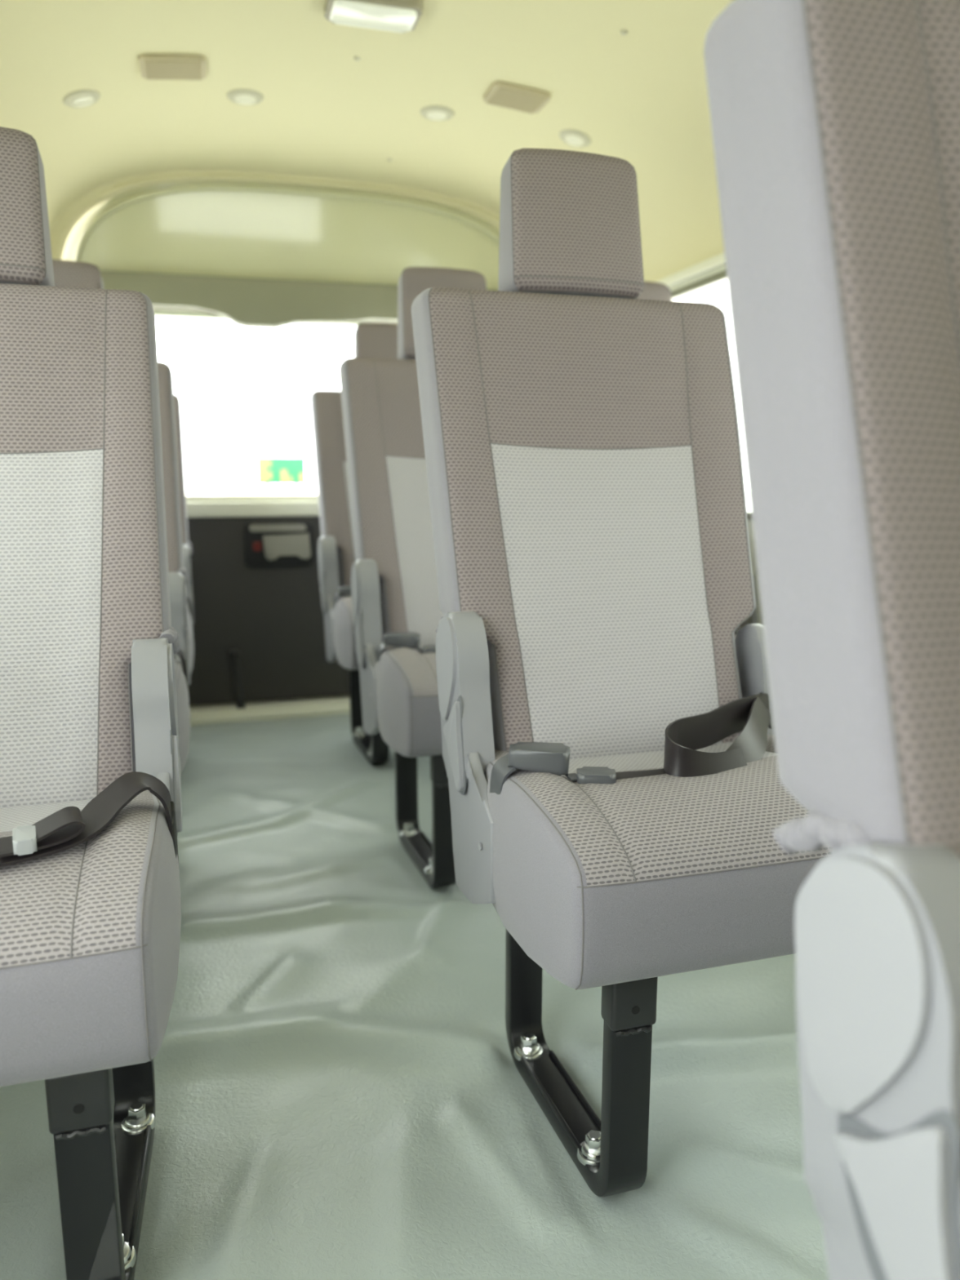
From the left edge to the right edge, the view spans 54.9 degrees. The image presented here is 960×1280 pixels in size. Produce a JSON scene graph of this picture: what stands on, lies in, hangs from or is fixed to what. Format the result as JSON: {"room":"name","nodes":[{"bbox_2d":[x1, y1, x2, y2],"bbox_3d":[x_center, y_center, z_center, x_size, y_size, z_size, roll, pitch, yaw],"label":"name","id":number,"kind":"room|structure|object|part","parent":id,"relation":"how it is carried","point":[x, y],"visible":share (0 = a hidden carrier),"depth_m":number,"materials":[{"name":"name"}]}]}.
{"room":"vehicle interior","nodes":[
{"label":"vehicle interior","id":0,"kind":"room"},
{"bbox_2d":[153,307,397,708],"bbox_3d":[-0.577,-0.706,3.356,2.020,2.000,0.120,-3,10,-16],"label":"wall","id":1,"kind":"structure","parent":0,"point":[158,313],"depth_m":3.21,"materials":[{"name":"beige"}]},
{"bbox_2d":[186,494,319,517],"bbox_3d":[-0.571,-0.493,3.373,1.680,0.075,0.102,-3,10,-16],"label":"trim","id":2,"kind":"structure","parent":1,"relation":"attached to","point":[197,505],"depth_m":3.26,"materials":[{"name":"white paint"}]},
{"bbox_2d":[186,515,349,706],"bbox_3d":[-0.558,-0.117,3.395,1.640,0.670,0.074,-3,10,-16],"label":"door","id":3,"kind":"structure","parent":1,"relation":"in","point":[255,584],"depth_m":3.32,"materials":[{"name":"black"}]},
{"bbox_3d":[-0.717,-0.397,3.272,0.195,0.024,0.026,-3,10,-16],"label":"latch handle","id":4,"kind":"part","parent":3,"relation":"part of","materials":[{"name":"grey plastic"}]},
{"bbox_3d":[-0.689,-0.333,3.295,0.165,0.094,0.020,-3,10,-16],"label":"latch plate","id":5,"kind":"part","parent":3,"relation":"part of","materials":[{"name":"grey"}]},
{"bbox_2d":[189,697,350,724],"bbox_3d":[-0.534,0.244,3.375,1.660,0.038,0.155,-3,10,-16],"label":"trim","id":6,"kind":"structure","parent":1,"relation":"attached to","point":[317,708],"depth_m":3.27,"materials":[{"name":"white paint"}]},
{"bbox_2d":[227,648,245,708],"bbox_3d":[-0.861,0.141,3.286,0.042,0.215,0.074,-10,14,-44],"label":"support rod","id":7,"kind":"object","parent":6,"relation":"on","point":[234,655],"visible":0.99,"depth_m":3.28,"materials":[{"name":"black plastic"}]},
{"bbox_3d":[-0.874,0.053,3.284,0.044,0.040,0.035,-3,10,-16],"label":"knob","id":8,"kind":"part","parent":7,"relation":"part of","materials":[{"name":"black plastic"}]},
{"bbox_2d":[62,180,499,289],"bbox_3d":[-0.570,-1.374,3.214,1.737,0.404,0.067,-3,10,-16],"label":"rear roof panel","id":9,"kind":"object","parent":1,"relation":"attached to","point":[256,234],"depth_m":3.17,"materials":[{"name":"beige paint"}]},
{"bbox_2d":[72,183,499,261],"bbox_3d":[-0.567,-1.380,3.202,1.596,0.328,0.072,-3,10,-16],"label":"trim","id":10,"kind":"structure","parent":1,"relation":"attached to","point":[100,216],"depth_m":3.10,"materials":[{"name":"beige paint"}]},
{"bbox_2d":[99,270,497,328],"bbox_3d":[-0.569,-1.177,3.246,1.680,0.164,0.074,-3,10,-16],"label":"trim","id":11,"kind":"structure","parent":1,"relation":"attached to","point":[245,302],"depth_m":3.16,"materials":[{"name":"yellow plastic"}]},
{"bbox_2d":[0,0,733,281],"bbox_3d":[0.167,-0.933,0.764,1.920,0.450,5.160,-3,10,-16],"label":"ceiling","id":12,"kind":"structure","parent":0,"point":[326,117],"depth_m":2.41,"materials":[{"name":"beige fabric"}]},
{"bbox_2d":[62,88,100,107],"bbox_3d":[-1.022,-1.387,2.362,0.100,0.039,0.100,5,11,25],"label":"recessed light","id":13,"kind":"object","parent":12,"relation":"in","point":[80,98],"visible":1,"depth_m":2.35,"materials":[{"name":"beige plastic"}]},
{"bbox_2d":[137,53,206,79],"bbox_3d":[-0.754,-1.408,2.268,0.157,0.034,0.124,-3,10,-16],"label":"ceiling vent","id":14,"kind":"object","parent":12,"relation":"in","point":[153,66],"visible":1,"depth_m":2.25,"materials":[{"name":"beige plastic"}]},
{"bbox_3d":[-0.753,-1.401,2.270,0.132,0.006,0.105,-9,12,-15],"label":"slat panel","id":15,"kind":"part","parent":14,"relation":"part of","materials":[{"name":"beige plastic"}]},
{"bbox_2d":[226,88,263,105],"bbox_3d":[-0.632,-1.457,2.484,0.102,0.022,0.102,-2,10,-12],"label":"recessed light","id":16,"kind":"object","parent":12,"relation":"in","point":[240,96],"visible":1,"depth_m":2.47,"materials":[{"name":"beige plastic"}]},
{"bbox_2d":[353,56,360,61],"bbox_3d":[-0.300,-1.426,2.263,0.019,0.007,0.019,-3,10,-16],"label":"clip","id":17,"kind":"object","parent":12,"relation":"attached to","point":[356,58],"visible":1,"depth_m":2.26,"materials":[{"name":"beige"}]},
{"bbox_2d":[324,0,422,32],"bbox_3d":[-0.233,-1.371,2.009,0.200,0.031,0.120,-3,10,-16],"label":"recessed light","id":18,"kind":"object","parent":12,"relation":"in","point":[391,15],"visible":1,"depth_m":1.99,"materials":[{"name":"beige plastic"}]},
{"bbox_2d":[419,105,454,120],"bbox_3d":[-0.120,-1.477,2.595,0.102,0.022,0.102,-2,10,-12],"label":"recessed light","id":19,"kind":"object","parent":12,"relation":"in","point":[434,113],"visible":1,"depth_m":2.58,"materials":[{"name":"beige plastic"}]},
{"bbox_2d":[483,80,551,114],"bbox_3d":[0.098,-1.442,2.454,0.157,0.034,0.124,-3,10,-16],"label":"ceiling vent","id":20,"kind":"object","parent":12,"relation":"in","point":[520,98],"visible":1,"depth_m":2.43,"materials":[{"name":"beige plastic"}]},
{"bbox_2d":[559,128,591,147],"bbox_3d":[0.275,-1.442,2.653,0.098,0.038,0.102,-2,10,-12],"label":"recessed light","id":21,"kind":"object","parent":12,"relation":"in","point":[575,138],"visible":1,"depth_m":2.64,"materials":[{"name":"beige plastic"}]},
{"bbox_2d":[620,29,627,35],"bbox_3d":[0.324,-1.365,2.074,0.018,0.009,0.019,-5,11,-25],"label":"clip","id":22,"kind":"object","parent":12,"relation":"attached to","point":[623,32],"visible":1,"depth_m":2.07,"materials":[{"name":"beige plastic"}]},
{"bbox_2d":[0,714,828,1279],"bbox_3d":[0.191,0.672,0.966,1.920,0.034,4.990,-3,10,-16],"label":"floor","id":23,"kind":"structure","parent":0,"point":[341,1094],"depth_m":1.28,"materials":[{"name":"grey plastic"}]},
{"bbox_2d":[0,126,182,1279],"bbox_3d":[-0.625,-0.011,1.081,0.511,1.325,0.778,-3,10,-16],"label":"passenger seat","id":24,"kind":"object","parent":23,"relation":"on","point":[91,802],"visible":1,"depth_m":1.15,"materials":[{"name":"fabric"}]},
{"bbox_3d":[-0.603,0.209,1.066,0.321,0.047,0.225,-3,10,-16],"label":"insert panel","id":25,"kind":"part","parent":24,"relation":"part of","materials":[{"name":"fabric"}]},
{"bbox_3d":[-0.638,-0.004,1.149,0.330,0.467,0.196,-3,10,-16],"label":"insert panel","id":26,"kind":"part","parent":24,"relation":"part of","materials":[{"name":"fabric"}]},
{"bbox_3d":[-0.665,-0.116,1.223,0.476,0.720,0.390,-3,10,-16],"label":"backrest","id":27,"kind":"part","parent":24,"relation":"part of","materials":[{"name":"beige fabric"}]},
{"bbox_2d":[0,790,181,1086],"bbox_3d":[-0.573,0.290,0.979,0.484,0.211,0.454,-3,10,-16],"label":"seat cushion","id":28,"kind":"object","parent":24,"relation":"on","point":[91,914],"depth_m":0.84,"materials":[{"name":"fabric"}]},
{"bbox_3d":[-0.415,0.516,1.043,0.051,0.300,0.340,-2,10,-14],"label":"leg frame","id":29,"kind":"part","parent":24,"relation":"part of","materials":[{"name":"black paint"}]},
{"bbox_3d":[-0.386,0.174,1.173,0.009,0.121,0.089,-3,10,-16],"label":"recliner lever","id":30,"kind":"part","parent":24,"relation":"part of","materials":[{"name":"grey plastic"}]},
{"bbox_2d":[52,259,190,772],"bbox_3d":[-0.869,-0.155,1.893,0.511,1.325,0.778,-3,10,-16],"label":"passenger seat","id":31,"kind":"object","parent":23,"relation":"on","point":[69,273],"visible":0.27,"depth_m":2.04,"materials":[{"name":"beige fabric"}]},
{"bbox_3d":[-0.909,-0.259,2.035,0.476,0.720,0.390,-3,10,-16],"label":"backrest","id":32,"kind":"part","parent":31,"relation":"part of","materials":[{"name":"beige fabric"}]},
{"bbox_2d":[173,658,190,772],"bbox_3d":[-0.817,0.146,1.790,0.484,0.211,0.454,-3,10,-16],"label":"seat cushion","id":33,"kind":"object","parent":31,"relation":"on","point":[182,666],"depth_m":1.73,"materials":[{"name":"fabric"}]},
{"bbox_3d":[-0.630,0.030,1.985,0.009,0.121,0.089,-3,10,-16],"label":"recliner lever","id":34,"kind":"part","parent":31,"relation":"part of","materials":[{"name":"grey plastic"}]},
{"bbox_2d":[173,393,194,674],"bbox_3d":[-1.113,-0.299,2.705,0.511,1.325,0.778,-3,10,-16],"label":"passenger seat","id":35,"kind":"object","parent":23,"relation":"on","point":[187,550],"visible":0.16,"depth_m":2.84,"materials":[{"name":"beige fabric"}]},
{"bbox_3d":[-1.154,-0.403,2.847,0.476,0.720,0.390,-3,10,-16],"label":"backrest","id":36,"kind":"part","parent":35,"relation":"part of","materials":[{"name":"beige fabric"}]},
{"bbox_2d":[186,607,193,674],"bbox_3d":[-1.061,0.002,2.602,0.484,0.211,0.454,-3,10,-16],"label":"seat cushion","id":37,"kind":"object","parent":35,"relation":"on","point":[189,610],"depth_m":2.57,"materials":[{"name":"fabric"}]},
{"bbox_3d":[-0.874,-0.114,2.797,0.009,0.121,0.089,-3,10,-16],"label":"recliner lever","id":38,"kind":"part","parent":35,"relation":"part of","materials":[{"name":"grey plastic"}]},
{"bbox_2d":[310,322,397,764],"bbox_3d":[-0.247,-0.348,2.920,0.532,1.346,0.727,-3,10,-16],"label":"passenger seat","id":39,"kind":"object","parent":23,"relation":"on","point":[335,546],"visible":0.37,"depth_m":2.95,"materials":[{"name":"beige fabric"}]},
{"bbox_3d":[-0.494,-0.151,2.905,0.009,0.121,0.089,-3,10,-16],"label":"recliner lever","id":40,"kind":"part","parent":39,"relation":"part of","materials":[{"name":"grey plastic"}]},
{"bbox_3d":[-0.283,-0.454,3.062,0.504,0.733,0.349,-3,10,-16],"label":"backrest","id":41,"kind":"part","parent":39,"relation":"part of","materials":[{"name":"beige fabric"}]},
{"bbox_2d":[332,596,359,670],"bbox_3d":[-0.206,-0.042,2.852,0.494,0.211,0.454,-3,10,-16],"label":"seat cushion","id":42,"kind":"object","parent":39,"relation":"on","point":[344,646],"depth_m":2.66,"materials":[{"name":"fabric"}]},
{"bbox_3d":[-0.263,-0.337,2.994,0.330,0.477,0.169,-3,10,-16],"label":"insert panel","id":43,"kind":"part","parent":39,"relation":"part of","materials":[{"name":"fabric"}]},
{"bbox_3d":[-0.343,0.199,2.830,0.051,0.300,0.340,-3,11,-19],"label":"leg frame","id":44,"kind":"part","parent":39,"relation":"part of","materials":[{"name":"black paint"}]},
{"bbox_2d":[338,266,486,888],"bbox_3d":[-0.026,-0.203,2.102,0.532,1.346,0.727,-3,10,-16],"label":"passenger seat","id":45,"kind":"object","parent":23,"relation":"on","point":[397,614],"visible":0.51,"depth_m":2.13,"materials":[{"name":"beige fabric"}]},
{"bbox_3d":[-0.273,-0.006,2.087,0.009,0.121,0.089,-3,10,-16],"label":"recliner lever","id":46,"kind":"part","parent":45,"relation":"part of","materials":[{"name":"grey plastic"}]},
{"bbox_3d":[-0.062,-0.309,2.243,0.504,0.733,0.349,-3,10,-16],"label":"backrest","id":47,"kind":"part","parent":45,"relation":"part of","materials":[{"name":"beige fabric"}]},
{"bbox_2d":[374,645,442,757],"bbox_3d":[0.015,0.103,2.033,0.494,0.211,0.454,-3,10,-16],"label":"seat cushion","id":48,"kind":"object","parent":45,"relation":"on","point":[407,714],"depth_m":1.81,"materials":[{"name":"fabric"}]},
{"bbox_3d":[-0.041,-0.192,2.175,0.330,0.477,0.169,-3,10,-16],"label":"insert panel","id":49,"kind":"part","parent":45,"relation":"part of","materials":[{"name":"fabric"}]},
{"bbox_3d":[-0.121,0.344,2.011,0.051,0.300,0.340,-3,11,-19],"label":"leg frame","id":50,"kind":"part","parent":45,"relation":"part of","materials":[{"name":"black paint"}]},
{"bbox_2d":[411,147,833,1196],"bbox_3d":[0.211,-0.059,1.287,0.532,1.346,0.727,-3,10,-16],"label":"passenger seat","id":51,"kind":"object","parent":23,"relation":"on","point":[618,797],"visible":0.93,"depth_m":1.33,"materials":[{"name":"fabric"}]},
{"bbox_3d":[-0.036,0.139,1.272,0.009,0.121,0.089,-3,10,-16],"label":"recliner lever","id":52,"kind":"part","parent":51,"relation":"part of","materials":[{"name":"grey plastic"}]},
{"bbox_3d":[0.115,0.489,1.197,0.051,0.300,0.340,-3,11,-19],"label":"leg frame","id":53,"kind":"part","parent":51,"relation":"part of","materials":[{"name":"black paint"}]},
{"bbox_3d":[0.175,-0.164,1.429,0.504,0.733,0.349,-3,10,-16],"label":"backrest","id":54,"kind":"part","parent":51,"relation":"part of","materials":[{"name":"beige fabric"}]},
{"bbox_3d":[0.195,-0.048,1.361,0.330,0.477,0.169,-3,10,-16],"label":"insert panel","id":55,"kind":"part","parent":51,"relation":"part of","materials":[{"name":"fabric"}]},
{"bbox_2d":[484,732,833,989],"bbox_3d":[0.252,0.247,1.219,0.494,0.211,0.454,-3,10,-16],"label":"seat cushion","id":56,"kind":"object","parent":51,"relation":"on","point":[624,863],"depth_m":1.01,"materials":[{"name":"fabric"}]},
{"bbox_3d":[0.222,0.166,1.306,0.323,0.047,0.225,-3,10,-16],"label":"insert panel","id":57,"kind":"part","parent":51,"relation":"part of","materials":[{"name":"fabric"}]},
{"bbox_2d":[635,280,758,639],"bbox_3d":[0.465,-0.228,2.245,0.532,1.346,0.727,-3,10,-16],"label":"passenger seat","id":58,"kind":"object","parent":23,"relation":"on","point":[653,291],"visible":0.03,"depth_m":2.41,"materials":[{"name":"beige fabric"}]},
{"bbox_2d":[703,0,959,1279],"bbox_3d":[0.463,0.079,0.458,0.520,1.364,0.675,-3,10,-16],"label":"passenger seat","id":59,"kind":"object","parent":23,"relation":"on","point":[835,124],"visible":1,"depth_m":0.50,"materials":[{"name":"fabric"}]},
{"bbox_3d":[0.422,-0.032,0.606,0.504,0.746,0.307,-3,10,-16],"label":"backrest","id":60,"kind":"part","parent":59,"relation":"part of","materials":[{"name":"beige fabric"}]},
{"bbox_3d":[0.208,0.282,0.461,0.009,0.121,0.089,-3,10,-16],"label":"recliner lever","id":61,"kind":"part","parent":59,"relation":"part of","materials":[{"name":"grey plastic"}]},
{"bbox_2d":[669,265,763,624],"bbox_3d":[1.114,-0.079,1.190,0.050,1.460,5.140,-3,10,-16],"label":"wall","id":62,"kind":"structure","parent":0,"point":[753,560],"depth_m":2.49,"materials":[{"name":"beige"}]},
{"bbox_2d":[654,252,725,287],"bbox_3d":[1.120,-0.745,0.920,0.024,0.030,4.850,-3,10,-16],"label":"trim","id":63,"kind":"structure","parent":62,"relation":"attached to","point":[717,261],"depth_m":2.60,"materials":[{"name":"beige plastic"}]},
{"bbox_2d":[671,269,751,519],"bbox_3d":[0.682,-0.668,2.523,0.038,0.659,1.624,-3,10,-16],"label":"window","id":64,"kind":"structure","parent":62,"relation":"in","point":[722,275],"depth_m":2.60,"materials":[{"name":"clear glass"}]},
{"label":"outside","id":65,"kind":"structure","parent":0,"visible":0},
{"bbox_2d":[745,492,751,511],"bbox_3d":[-4.260,-0.944,14.439,120.000,0.100,130.000,-3,10,-16],"label":"ground","id":66,"kind":"structure","parent":65,"point":[747,494],"depth_m":55.43,"materials":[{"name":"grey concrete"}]},
{"bbox_2d":[185,491,317,494],"bbox_3d":[-3.045,-1.542,13.745,14.000,1.320,0.200,-3,10,-16],"label":"wall","id":67,"kind":"structure","parent":66,"relation":"on","point":[187,492],"depth_m":13.44,"materials":[{"name":"beige"}]},
{"bbox_2d":[256,457,306,494],"bbox_3d":[-2.499,-1.422,11.751,0.600,1.780,0.096,-3,10,-16],"label":"road sign","id":68,"kind":"object","parent":66,"relation":"on","point":[270,470],"visible":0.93,"depth_m":11.59,"materials":[{"name":"green"}]},
{"bbox_3d":[-2.677,-1.401,11.720,0.060,1.750,0.060,-3,10,-16],"label":"post","id":69,"kind":"part","parent":68,"relation":"part of","materials":[{"name":"silver metal"}]},
{"bbox_3d":[-2.332,-1.419,11.821,0.060,1.750,0.060,-3,10,-16],"label":"post","id":70,"kind":"part","parent":68,"relation":"part of","materials":[{"name":"silver metal"}]}
]}

